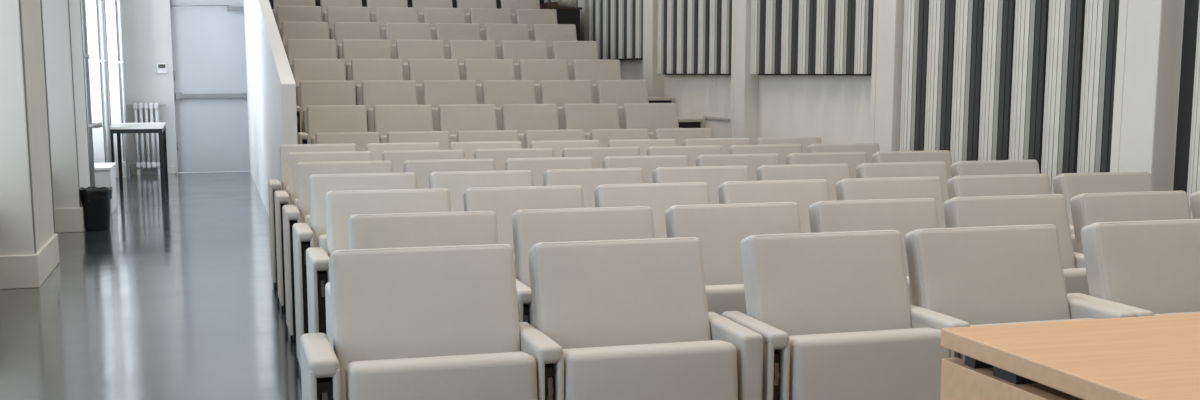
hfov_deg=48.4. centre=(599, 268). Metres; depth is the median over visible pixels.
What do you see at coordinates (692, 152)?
seat
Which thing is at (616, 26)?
acoustic panel
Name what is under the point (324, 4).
seat
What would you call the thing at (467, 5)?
seat
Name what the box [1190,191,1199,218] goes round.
seat
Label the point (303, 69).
seat
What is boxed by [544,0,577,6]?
acoustic panel
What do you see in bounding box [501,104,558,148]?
seat
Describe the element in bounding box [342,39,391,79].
seat
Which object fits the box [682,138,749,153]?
seat
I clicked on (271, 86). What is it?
wall
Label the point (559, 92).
seat
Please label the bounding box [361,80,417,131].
seat
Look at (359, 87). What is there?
armrest
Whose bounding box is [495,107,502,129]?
cushion
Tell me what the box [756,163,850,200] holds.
seat
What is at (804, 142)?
seat
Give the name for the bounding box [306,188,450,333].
seat
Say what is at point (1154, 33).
wall pier
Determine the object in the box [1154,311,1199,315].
cushion
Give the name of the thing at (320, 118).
seat
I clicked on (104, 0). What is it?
trim
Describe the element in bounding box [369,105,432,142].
seat
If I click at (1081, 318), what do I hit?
cushion
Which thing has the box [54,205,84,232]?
baseboard
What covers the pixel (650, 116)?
seat
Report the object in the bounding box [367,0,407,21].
seat
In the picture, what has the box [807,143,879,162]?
seat
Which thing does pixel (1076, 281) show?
armrest
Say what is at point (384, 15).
seat
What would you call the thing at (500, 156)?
seat
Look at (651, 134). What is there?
armrest
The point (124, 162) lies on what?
baseboard
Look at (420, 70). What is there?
seat
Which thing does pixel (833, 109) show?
wall
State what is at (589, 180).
seat
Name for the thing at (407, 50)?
seat
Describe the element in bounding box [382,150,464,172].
seat
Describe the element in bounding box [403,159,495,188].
seat
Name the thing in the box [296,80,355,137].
seat
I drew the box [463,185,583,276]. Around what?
seat
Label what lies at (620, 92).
seat
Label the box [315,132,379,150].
seat
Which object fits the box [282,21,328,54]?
seat
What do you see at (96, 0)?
trim
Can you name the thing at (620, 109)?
armrest
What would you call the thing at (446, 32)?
seat
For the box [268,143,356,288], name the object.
seat
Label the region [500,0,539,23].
seat
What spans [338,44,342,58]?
armrest
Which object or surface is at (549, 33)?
seat
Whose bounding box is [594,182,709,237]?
seat
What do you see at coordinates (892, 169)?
seat
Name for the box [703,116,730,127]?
trim
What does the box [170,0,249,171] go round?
door
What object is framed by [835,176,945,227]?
seat
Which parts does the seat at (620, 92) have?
backrest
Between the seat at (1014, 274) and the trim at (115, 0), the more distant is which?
the trim at (115, 0)
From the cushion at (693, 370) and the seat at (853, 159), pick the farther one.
the seat at (853, 159)
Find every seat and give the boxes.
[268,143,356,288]
[272,0,314,24]
[274,151,372,311]
[277,6,321,39]
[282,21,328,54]
[282,160,392,341]
[287,39,336,73]
[292,59,345,105]
[292,172,417,374]
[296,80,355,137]
[297,105,367,143]
[300,244,537,399]
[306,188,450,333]
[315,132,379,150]
[320,0,361,21]
[325,211,497,349]
[327,6,370,38]
[334,22,380,58]
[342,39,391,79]
[351,59,403,104]
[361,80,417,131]
[366,142,440,160]
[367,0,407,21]
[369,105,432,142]
[375,7,418,39]
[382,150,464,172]
[385,22,430,58]
[387,131,449,149]
[396,40,444,79]
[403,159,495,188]
[408,59,459,104]
[412,0,452,22]
[422,80,477,130]
[423,8,465,39]
[429,170,533,211]
[435,23,480,58]
[438,104,496,143]
[449,40,496,79]
[449,141,521,158]
[456,130,517,141]
[457,0,496,22]
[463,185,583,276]
[464,59,514,103]
[470,8,511,39]
[474,148,553,170]
[482,80,535,129]
[485,23,528,58]
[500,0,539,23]
[501,40,547,79]
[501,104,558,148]
[505,157,593,185]
[512,206,654,326]
[516,9,557,40]
[519,59,568,103]
[519,237,762,399]
[524,129,584,147]
[529,140,600,156]
[533,24,576,58]
[540,80,592,129]
[543,168,643,207]
[551,41,597,79]
[559,103,619,139]
[562,147,639,168]
[572,59,620,103]
[590,129,648,146]
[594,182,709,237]
[596,80,648,128]
[602,155,688,182]
[607,139,676,155]
[620,103,678,138]
[647,145,722,166]
[652,166,749,203]
[654,128,711,145]
[665,202,801,315]
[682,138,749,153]
[696,153,779,180]
[718,179,829,232]
[722,230,948,399]
[728,144,802,164]
[755,137,821,152]
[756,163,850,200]
[786,152,867,177]
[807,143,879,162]
[808,198,939,303]
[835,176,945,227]
[856,161,948,201]
[872,150,951,179]
[904,224,1135,359]
[943,194,1089,294]
[947,174,1076,251]
[951,160,1039,177]
[1053,171,1153,233]
[1067,219,1199,316]
[1070,191,1190,267]
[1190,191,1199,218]
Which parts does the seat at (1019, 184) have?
backrest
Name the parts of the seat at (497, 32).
backrest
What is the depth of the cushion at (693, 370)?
3.41 m
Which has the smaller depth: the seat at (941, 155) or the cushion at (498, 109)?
the seat at (941, 155)
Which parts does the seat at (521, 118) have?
backrest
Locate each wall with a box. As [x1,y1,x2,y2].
[121,0,543,166]
[243,0,297,215]
[619,4,1184,181]
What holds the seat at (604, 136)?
on the floor
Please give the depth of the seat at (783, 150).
8.52 m
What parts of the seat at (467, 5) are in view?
backrest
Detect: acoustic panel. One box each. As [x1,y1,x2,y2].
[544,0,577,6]
[588,0,642,59]
[657,0,731,74]
[750,0,873,75]
[899,0,1118,193]
[1173,0,1199,218]
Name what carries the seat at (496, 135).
on the floor
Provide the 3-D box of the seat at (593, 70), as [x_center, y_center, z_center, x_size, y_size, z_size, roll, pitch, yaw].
[0.007,-1.645,13.370,0.608,0.897,0.428,-2,9,-16]
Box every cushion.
[293,199,298,209]
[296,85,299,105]
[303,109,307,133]
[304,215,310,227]
[317,235,327,253]
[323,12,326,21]
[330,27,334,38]
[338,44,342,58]
[345,352,537,399]
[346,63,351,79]
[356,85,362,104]
[367,108,374,131]
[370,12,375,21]
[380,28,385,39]
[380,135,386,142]
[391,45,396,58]
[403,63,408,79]
[416,84,423,104]
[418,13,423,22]
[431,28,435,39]
[432,108,439,130]
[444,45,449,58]
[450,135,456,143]
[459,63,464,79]
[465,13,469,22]
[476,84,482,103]
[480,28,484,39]
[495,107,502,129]
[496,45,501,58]
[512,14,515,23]
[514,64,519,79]
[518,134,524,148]
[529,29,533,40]
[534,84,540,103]
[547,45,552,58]
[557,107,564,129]
[563,340,737,399]
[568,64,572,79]
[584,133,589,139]
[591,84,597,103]
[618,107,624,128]
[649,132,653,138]
[706,284,746,315]
[789,328,948,399]
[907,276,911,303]
[970,318,1092,326]
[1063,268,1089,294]
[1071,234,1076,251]
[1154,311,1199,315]
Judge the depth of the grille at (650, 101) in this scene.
14.16 m
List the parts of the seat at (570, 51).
backrest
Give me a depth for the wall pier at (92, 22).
14.20 m
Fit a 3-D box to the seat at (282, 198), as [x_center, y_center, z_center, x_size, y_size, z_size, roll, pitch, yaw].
[-1.571,-0.217,7.693,0.568,0.897,0.428,-2,9,-16]
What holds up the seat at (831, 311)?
on the floor
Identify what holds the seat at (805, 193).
on the floor
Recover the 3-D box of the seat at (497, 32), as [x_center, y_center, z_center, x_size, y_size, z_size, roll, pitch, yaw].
[-1.025,-2.263,14.771,0.548,0.897,0.428,-2,9,-16]
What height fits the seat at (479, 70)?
0.897 m
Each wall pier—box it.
[0,0,53,255]
[42,0,89,207]
[85,0,110,162]
[105,0,125,161]
[578,0,587,40]
[643,0,663,96]
[730,0,758,144]
[870,0,903,151]
[1110,0,1184,190]
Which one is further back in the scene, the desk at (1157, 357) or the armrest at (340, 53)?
the armrest at (340, 53)
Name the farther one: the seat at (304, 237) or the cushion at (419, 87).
the cushion at (419, 87)
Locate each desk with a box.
[540,2,581,40]
[940,313,1199,399]
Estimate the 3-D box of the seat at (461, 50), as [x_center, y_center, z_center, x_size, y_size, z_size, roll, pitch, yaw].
[-1.314,-1.919,13.832,0.548,0.897,0.428,-2,9,-16]
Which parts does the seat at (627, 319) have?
armrest, support post, backrest, armrest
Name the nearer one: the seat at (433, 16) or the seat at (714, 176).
the seat at (714, 176)
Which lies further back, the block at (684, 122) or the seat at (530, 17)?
the seat at (530, 17)
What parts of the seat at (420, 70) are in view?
backrest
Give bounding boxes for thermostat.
[157,63,166,72]
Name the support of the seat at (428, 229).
on the floor
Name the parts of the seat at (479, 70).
backrest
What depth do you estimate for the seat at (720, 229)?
4.64 m
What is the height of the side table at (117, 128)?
0.765 m
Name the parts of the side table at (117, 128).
leg, leg, frame, leg, leg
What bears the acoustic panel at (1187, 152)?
attached to the wall at (833, 109)
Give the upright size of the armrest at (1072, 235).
0.405 m
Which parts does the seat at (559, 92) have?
backrest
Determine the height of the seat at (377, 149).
0.897 m
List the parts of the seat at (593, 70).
backrest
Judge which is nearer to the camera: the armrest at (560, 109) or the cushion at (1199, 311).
the cushion at (1199, 311)
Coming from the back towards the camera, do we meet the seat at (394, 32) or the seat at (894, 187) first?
the seat at (394, 32)
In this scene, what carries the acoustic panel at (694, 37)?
attached to the wall at (833, 109)
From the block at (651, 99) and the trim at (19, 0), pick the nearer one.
the trim at (19, 0)
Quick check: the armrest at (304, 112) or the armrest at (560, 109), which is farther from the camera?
the armrest at (560, 109)
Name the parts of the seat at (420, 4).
backrest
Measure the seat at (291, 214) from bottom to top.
0.897 m
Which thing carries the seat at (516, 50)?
on the floor
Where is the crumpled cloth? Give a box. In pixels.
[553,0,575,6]
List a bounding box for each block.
[648,97,674,102]
[678,117,702,127]
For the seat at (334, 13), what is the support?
on the floor
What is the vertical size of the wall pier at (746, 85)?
5.600 m
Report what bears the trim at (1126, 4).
attached to the wall at (833, 109)
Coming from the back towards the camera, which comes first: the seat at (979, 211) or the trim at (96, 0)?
the trim at (96, 0)
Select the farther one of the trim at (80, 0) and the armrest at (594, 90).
the armrest at (594, 90)
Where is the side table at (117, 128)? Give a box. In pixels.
[110,122,167,195]
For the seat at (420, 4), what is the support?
on the floor
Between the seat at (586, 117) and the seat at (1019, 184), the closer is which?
the seat at (1019, 184)
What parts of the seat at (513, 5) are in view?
backrest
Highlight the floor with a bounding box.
[0,171,301,399]
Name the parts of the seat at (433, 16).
backrest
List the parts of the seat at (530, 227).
armrest, support post, backrest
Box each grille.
[649,100,671,102]
[678,122,699,127]
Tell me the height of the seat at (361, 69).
0.897 m
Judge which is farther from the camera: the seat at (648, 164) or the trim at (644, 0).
the trim at (644, 0)
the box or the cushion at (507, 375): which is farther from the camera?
the box
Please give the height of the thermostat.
0.140 m
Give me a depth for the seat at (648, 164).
7.36 m
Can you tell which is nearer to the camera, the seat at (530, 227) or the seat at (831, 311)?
the seat at (831, 311)
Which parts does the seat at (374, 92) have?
backrest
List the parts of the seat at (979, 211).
backrest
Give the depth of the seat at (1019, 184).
5.98 m
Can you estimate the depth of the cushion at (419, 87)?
12.67 m
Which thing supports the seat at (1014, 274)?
on the floor
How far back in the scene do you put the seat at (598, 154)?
8.20 m
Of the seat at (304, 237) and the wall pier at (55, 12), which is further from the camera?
the wall pier at (55, 12)
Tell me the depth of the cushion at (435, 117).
11.86 m
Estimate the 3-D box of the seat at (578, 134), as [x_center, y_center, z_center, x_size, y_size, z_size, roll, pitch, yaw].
[-0.351,-0.654,10.662,0.548,0.897,0.428,-2,9,-16]
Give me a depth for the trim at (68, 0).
11.31 m
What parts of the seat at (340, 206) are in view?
armrest, support post, backrest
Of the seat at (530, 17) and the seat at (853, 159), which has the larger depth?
the seat at (530, 17)
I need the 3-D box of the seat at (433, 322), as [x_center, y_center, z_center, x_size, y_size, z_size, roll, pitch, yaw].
[-0.466,0.408,3.446,0.569,0.897,0.428,-2,9,-16]
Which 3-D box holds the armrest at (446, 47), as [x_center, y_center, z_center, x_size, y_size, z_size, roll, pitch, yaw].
[-1.487,-2.227,14.498,0.468,0.405,0.158,-2,9,-16]
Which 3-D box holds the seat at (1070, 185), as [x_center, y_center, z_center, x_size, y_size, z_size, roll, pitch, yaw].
[2.377,0.019,6.088,0.608,0.897,0.428,-2,9,-16]
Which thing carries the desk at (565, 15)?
on the floor
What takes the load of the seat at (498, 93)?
on the floor
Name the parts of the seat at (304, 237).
armrest, support post, backrest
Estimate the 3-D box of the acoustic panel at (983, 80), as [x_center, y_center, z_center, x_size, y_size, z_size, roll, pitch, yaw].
[2.452,-2.345,8.059,0.149,5.000,2.345,-2,9,-16]
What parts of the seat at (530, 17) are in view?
backrest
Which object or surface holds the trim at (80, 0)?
attached to the wall pier at (55, 12)
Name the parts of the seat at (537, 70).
backrest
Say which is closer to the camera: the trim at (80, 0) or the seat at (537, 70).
the trim at (80, 0)
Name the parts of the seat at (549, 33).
backrest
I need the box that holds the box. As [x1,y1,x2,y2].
[94,163,116,213]
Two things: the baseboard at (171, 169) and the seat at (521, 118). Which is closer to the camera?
the seat at (521, 118)
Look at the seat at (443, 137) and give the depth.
10.42 m
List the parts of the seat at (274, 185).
armrest, support post, backrest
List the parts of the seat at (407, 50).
backrest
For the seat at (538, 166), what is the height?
0.897 m
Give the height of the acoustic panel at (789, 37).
3.670 m
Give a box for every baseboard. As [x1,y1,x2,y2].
[0,234,59,288]
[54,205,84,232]
[115,160,125,177]
[131,166,174,173]
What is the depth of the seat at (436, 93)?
12.13 m
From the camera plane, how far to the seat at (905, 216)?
4.82 m
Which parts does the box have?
box lid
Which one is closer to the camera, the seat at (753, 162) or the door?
the seat at (753, 162)
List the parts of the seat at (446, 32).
backrest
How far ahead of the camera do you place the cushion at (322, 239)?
5.78 m
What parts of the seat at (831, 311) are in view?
armrest, support post, backrest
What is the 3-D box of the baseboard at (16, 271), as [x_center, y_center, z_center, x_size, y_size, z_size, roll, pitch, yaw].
[-3.924,-0.058,8.970,0.412,0.210,1.194,-2,9,-16]
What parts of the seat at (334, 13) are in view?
backrest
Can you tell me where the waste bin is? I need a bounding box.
[80,186,112,230]
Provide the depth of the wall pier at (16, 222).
8.40 m
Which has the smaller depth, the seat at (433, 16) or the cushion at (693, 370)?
the cushion at (693, 370)
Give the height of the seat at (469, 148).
0.897 m
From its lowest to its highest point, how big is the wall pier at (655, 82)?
5.600 m
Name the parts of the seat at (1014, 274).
armrest, backrest, armrest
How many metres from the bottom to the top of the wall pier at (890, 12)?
5.600 m
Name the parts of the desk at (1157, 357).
panel, panel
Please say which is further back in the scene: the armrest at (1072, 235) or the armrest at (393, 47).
the armrest at (393, 47)
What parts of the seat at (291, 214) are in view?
armrest, support post, backrest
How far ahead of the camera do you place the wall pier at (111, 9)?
17.12 m
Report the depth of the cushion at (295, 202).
7.45 m
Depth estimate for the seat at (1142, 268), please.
4.11 m
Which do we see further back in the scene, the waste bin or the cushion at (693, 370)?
the waste bin
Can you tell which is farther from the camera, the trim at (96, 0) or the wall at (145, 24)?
the wall at (145, 24)
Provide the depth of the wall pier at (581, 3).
16.99 m
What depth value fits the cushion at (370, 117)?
11.71 m
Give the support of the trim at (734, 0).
attached to the wall at (833, 109)
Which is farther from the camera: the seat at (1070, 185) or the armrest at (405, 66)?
the armrest at (405, 66)
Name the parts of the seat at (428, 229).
armrest, backrest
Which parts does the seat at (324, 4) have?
backrest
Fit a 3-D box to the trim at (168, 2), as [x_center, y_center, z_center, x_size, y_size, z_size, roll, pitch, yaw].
[-5.297,-2.683,18.085,0.997,2.750,0.170,-2,9,-16]
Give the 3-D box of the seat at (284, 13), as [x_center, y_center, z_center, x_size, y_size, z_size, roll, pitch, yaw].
[-3.392,-2.500,14.963,0.568,0.897,0.428,-2,9,-16]
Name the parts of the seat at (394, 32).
backrest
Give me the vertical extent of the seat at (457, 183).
0.897 m
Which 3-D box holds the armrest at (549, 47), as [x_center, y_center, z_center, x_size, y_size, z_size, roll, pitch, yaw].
[-0.430,-2.272,14.802,0.468,0.405,0.158,-2,9,-16]
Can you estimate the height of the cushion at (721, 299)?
0.405 m
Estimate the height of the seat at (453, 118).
0.897 m
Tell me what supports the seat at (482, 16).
on the floor
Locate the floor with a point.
(178, 299)
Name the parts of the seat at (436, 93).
backrest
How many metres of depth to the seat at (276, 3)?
15.79 m
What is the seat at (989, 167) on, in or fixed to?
on the floor
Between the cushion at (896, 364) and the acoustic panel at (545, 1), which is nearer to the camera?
the cushion at (896, 364)
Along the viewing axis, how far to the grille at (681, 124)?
13.35 m
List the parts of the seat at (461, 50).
backrest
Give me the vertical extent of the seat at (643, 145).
0.897 m
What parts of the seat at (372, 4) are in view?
backrest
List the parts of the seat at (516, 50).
backrest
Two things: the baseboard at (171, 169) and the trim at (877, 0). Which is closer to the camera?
the trim at (877, 0)
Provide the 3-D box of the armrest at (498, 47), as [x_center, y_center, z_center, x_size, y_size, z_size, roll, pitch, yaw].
[-0.959,-2.249,14.650,0.468,0.405,0.158,-2,9,-16]
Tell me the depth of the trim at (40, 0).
9.44 m
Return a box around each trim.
[19,0,35,253]
[40,0,55,233]
[68,0,80,206]
[80,0,90,186]
[96,0,105,162]
[104,0,110,120]
[115,0,123,158]
[167,0,177,172]
[644,0,644,79]
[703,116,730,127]
[732,0,734,137]
[873,0,877,142]
[1116,0,1127,171]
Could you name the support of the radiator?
on the floor
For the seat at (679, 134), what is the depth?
11.01 m
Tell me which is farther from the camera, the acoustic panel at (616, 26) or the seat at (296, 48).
the acoustic panel at (616, 26)
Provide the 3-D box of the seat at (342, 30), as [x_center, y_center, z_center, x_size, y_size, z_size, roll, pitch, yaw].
[-2.610,-2.196,14.316,0.548,0.897,0.428,-2,9,-16]
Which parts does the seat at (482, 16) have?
backrest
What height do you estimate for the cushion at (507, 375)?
0.405 m
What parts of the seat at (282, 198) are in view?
armrest, support post, backrest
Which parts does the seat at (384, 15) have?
backrest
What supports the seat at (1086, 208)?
on the floor
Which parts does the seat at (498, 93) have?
backrest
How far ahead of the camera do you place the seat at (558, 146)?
9.03 m
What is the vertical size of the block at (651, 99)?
0.300 m
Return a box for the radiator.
[126,103,165,174]

